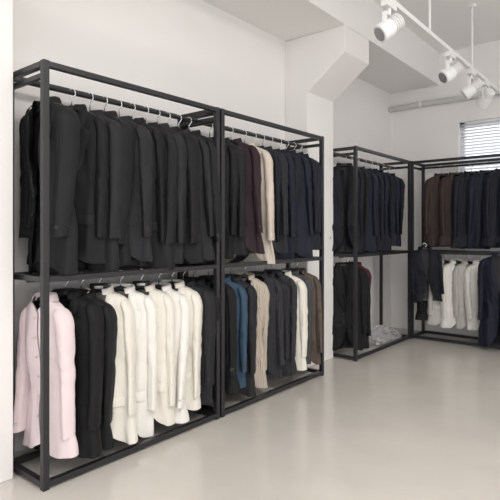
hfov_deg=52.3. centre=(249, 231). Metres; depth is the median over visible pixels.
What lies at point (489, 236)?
suit jacket
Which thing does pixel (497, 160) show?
clothing rack
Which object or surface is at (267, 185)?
suit jacket
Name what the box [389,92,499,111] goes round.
pipe
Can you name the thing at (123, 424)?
blazer
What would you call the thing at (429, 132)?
wall
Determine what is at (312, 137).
clothing rack
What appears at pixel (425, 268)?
suit jacket
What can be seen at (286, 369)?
suit jacket
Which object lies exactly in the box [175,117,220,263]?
suit jacket
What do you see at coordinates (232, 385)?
suit jacket
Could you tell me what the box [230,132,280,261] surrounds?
suit jacket
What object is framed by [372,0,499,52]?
ceiling
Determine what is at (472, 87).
track spotlight
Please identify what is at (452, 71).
track spotlight
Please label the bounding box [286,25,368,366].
column
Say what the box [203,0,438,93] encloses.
ceiling bulkhead
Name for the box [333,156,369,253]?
suit jacket
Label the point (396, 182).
suit jacket
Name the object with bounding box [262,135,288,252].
suit jacket
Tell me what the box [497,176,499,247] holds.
suit jacket
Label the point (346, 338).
suit jacket
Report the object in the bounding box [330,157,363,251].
suit jacket
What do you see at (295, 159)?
suit jacket
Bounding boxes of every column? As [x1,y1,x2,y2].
[0,0,12,482]
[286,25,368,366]
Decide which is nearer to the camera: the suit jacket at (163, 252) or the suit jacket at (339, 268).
the suit jacket at (163, 252)
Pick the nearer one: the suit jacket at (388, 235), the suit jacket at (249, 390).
the suit jacket at (249, 390)
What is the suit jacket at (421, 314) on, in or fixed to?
hanging from the clothing rack at (497, 160)
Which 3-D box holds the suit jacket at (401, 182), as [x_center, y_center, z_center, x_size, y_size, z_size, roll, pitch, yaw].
[1.516,-0.294,5.701,0.420,0.913,0.176,0,0,2]
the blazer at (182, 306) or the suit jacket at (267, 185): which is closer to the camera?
the blazer at (182, 306)
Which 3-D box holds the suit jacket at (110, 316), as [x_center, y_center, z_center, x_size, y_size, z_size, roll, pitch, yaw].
[-0.923,0.678,2.707,0.434,0.926,0.157,0,0,4]
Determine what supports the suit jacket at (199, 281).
hanging from the clothing rack at (41, 80)
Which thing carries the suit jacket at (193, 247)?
hanging from the clothing rack at (41, 80)
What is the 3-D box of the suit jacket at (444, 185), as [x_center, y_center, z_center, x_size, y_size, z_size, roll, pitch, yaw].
[2.278,-0.296,5.620,0.410,0.907,0.180,0,0,-2]
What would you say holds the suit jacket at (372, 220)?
hanging from the clothing rack at (355, 255)
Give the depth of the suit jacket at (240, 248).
3.47 m
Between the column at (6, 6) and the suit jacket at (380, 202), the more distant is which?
the suit jacket at (380, 202)
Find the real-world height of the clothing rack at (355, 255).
2.000 m
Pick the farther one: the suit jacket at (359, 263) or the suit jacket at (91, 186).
the suit jacket at (359, 263)
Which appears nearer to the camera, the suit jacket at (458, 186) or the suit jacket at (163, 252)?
the suit jacket at (163, 252)
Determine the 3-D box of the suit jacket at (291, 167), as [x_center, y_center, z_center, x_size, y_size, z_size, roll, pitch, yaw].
[0.152,-0.261,4.014,0.408,0.978,0.174,0,0,5]
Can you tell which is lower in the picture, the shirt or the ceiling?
the shirt
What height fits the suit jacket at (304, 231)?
0.965 m
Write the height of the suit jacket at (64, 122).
0.976 m
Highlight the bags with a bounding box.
[368,325,401,344]
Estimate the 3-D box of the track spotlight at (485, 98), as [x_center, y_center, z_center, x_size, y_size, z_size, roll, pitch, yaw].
[2.361,-1.371,5.110,0.134,0.259,0.201,0,0,-5]
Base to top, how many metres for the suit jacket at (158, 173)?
0.961 m
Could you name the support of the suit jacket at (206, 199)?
hanging from the clothing rack at (41, 80)
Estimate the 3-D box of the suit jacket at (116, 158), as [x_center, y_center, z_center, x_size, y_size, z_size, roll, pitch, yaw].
[-0.865,-0.263,2.773,0.406,0.974,0.216,1,0,14]
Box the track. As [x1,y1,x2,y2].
[391,0,499,93]
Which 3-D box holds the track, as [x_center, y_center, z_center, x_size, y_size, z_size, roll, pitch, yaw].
[0.999,-1.810,3.447,0.070,0.620,5.400,0,0,39]
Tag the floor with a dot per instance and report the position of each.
(415, 418)
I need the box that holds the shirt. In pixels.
[13,292,78,458]
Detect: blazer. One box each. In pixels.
[85,278,137,443]
[97,270,157,437]
[123,268,175,425]
[141,273,190,423]
[159,272,202,409]
[235,261,269,387]
[281,263,307,370]
[427,254,454,324]
[440,259,468,327]
[452,255,472,328]
[463,255,481,329]
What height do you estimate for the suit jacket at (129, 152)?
0.926 m
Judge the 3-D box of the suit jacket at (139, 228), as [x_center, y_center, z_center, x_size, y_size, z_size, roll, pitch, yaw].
[-0.751,-0.293,2.886,0.412,0.914,0.179,0,0,16]
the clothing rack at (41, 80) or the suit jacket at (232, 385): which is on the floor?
the clothing rack at (41, 80)
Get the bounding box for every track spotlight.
[373,0,404,42]
[438,51,462,83]
[460,69,483,98]
[476,80,494,108]
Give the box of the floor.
[0,327,499,499]
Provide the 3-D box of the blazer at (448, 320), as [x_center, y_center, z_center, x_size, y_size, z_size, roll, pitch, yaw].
[2.281,0.636,5.614,0.377,0.842,0.178,0,0,-1]
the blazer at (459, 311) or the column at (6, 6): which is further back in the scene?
the blazer at (459, 311)
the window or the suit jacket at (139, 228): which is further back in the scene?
the window
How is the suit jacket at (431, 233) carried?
hanging from the clothing rack at (497, 160)
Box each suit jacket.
[19,87,80,274]
[25,88,108,264]
[33,281,103,458]
[59,272,117,449]
[78,93,124,272]
[103,96,134,263]
[117,100,152,260]
[119,103,164,265]
[145,106,177,269]
[156,109,186,263]
[166,112,203,261]
[172,265,215,404]
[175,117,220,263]
[178,114,214,260]
[182,265,221,398]
[199,269,239,393]
[205,275,247,388]
[208,124,238,258]
[225,130,274,263]
[225,137,247,254]
[225,262,257,396]
[229,127,264,253]
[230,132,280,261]
[245,265,284,378]
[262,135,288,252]
[264,264,296,375]
[265,265,289,376]
[270,136,294,259]
[279,138,300,252]
[282,263,312,363]
[286,140,313,257]
[291,262,322,364]
[293,142,321,249]
[299,144,322,232]
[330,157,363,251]
[332,258,365,349]
[332,258,367,341]
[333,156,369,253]
[339,258,370,348]
[350,261,371,289]
[358,158,377,251]
[363,159,383,249]
[365,161,388,251]
[376,162,393,250]
[382,163,399,245]
[388,165,404,246]
[408,243,443,302]
[415,298,427,320]
[423,165,449,246]
[438,164,462,245]
[450,163,489,248]
[465,161,496,248]
[480,168,499,246]
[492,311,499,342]
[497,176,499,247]
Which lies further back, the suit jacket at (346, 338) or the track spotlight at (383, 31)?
the suit jacket at (346, 338)
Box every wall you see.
[13,0,390,455]
[391,40,499,336]
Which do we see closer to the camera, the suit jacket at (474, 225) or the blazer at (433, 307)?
the suit jacket at (474, 225)
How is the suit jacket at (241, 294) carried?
hanging from the clothing rack at (312, 137)
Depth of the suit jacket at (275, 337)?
3.83 m
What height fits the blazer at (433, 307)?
0.822 m
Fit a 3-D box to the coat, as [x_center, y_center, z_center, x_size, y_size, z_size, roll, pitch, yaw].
[2.514,0.657,5.120,0.418,1.005,0.198,0,0,27]
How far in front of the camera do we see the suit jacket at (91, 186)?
2.60 m
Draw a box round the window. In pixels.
[458,118,499,250]
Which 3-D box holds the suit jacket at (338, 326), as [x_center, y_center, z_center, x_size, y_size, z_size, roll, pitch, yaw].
[0.900,0.675,4.904,0.422,0.919,0.173,0,0,-6]
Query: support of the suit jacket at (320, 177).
hanging from the clothing rack at (312, 137)
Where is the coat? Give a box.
[477,248,499,346]
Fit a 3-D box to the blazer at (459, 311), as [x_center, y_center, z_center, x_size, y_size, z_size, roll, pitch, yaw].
[2.394,0.630,5.533,0.402,0.829,0.170,0,0,0]
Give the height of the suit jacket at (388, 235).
0.963 m
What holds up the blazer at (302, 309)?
hanging from the clothing rack at (312, 137)
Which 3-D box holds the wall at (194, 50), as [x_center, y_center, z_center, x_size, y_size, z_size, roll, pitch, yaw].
[-0.995,-0.460,3.205,0.200,3.320,8.900,0,0,39]
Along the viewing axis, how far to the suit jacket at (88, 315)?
2.56 m
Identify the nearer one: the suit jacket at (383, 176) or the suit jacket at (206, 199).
the suit jacket at (206, 199)
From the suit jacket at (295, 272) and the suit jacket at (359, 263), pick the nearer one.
the suit jacket at (295, 272)
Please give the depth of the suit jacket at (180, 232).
3.03 m
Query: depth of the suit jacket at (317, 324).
4.23 m
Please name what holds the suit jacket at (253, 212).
hanging from the clothing rack at (312, 137)
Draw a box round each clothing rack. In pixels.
[13,59,219,491]
[184,108,323,417]
[333,146,410,361]
[411,153,499,348]
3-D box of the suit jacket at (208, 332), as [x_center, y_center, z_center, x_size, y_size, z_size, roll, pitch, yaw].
[-0.422,0.659,3.275,0.425,0.888,0.163,0,0,18]
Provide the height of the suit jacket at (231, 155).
0.933 m
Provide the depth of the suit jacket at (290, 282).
3.95 m
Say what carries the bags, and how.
on the floor
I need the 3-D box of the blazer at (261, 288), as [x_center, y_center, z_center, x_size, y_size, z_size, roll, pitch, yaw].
[-0.064,0.678,3.756,0.415,0.926,0.229,0,0,-15]
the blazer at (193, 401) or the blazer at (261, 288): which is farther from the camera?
the blazer at (261, 288)
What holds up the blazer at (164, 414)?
on the clothing rack at (41, 80)
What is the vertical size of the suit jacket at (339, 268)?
0.848 m
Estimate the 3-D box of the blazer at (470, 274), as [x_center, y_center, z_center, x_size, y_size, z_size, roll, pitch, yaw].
[2.481,0.628,5.440,0.401,0.826,0.168,0,0,-5]
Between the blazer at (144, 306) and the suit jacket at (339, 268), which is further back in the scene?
the suit jacket at (339, 268)

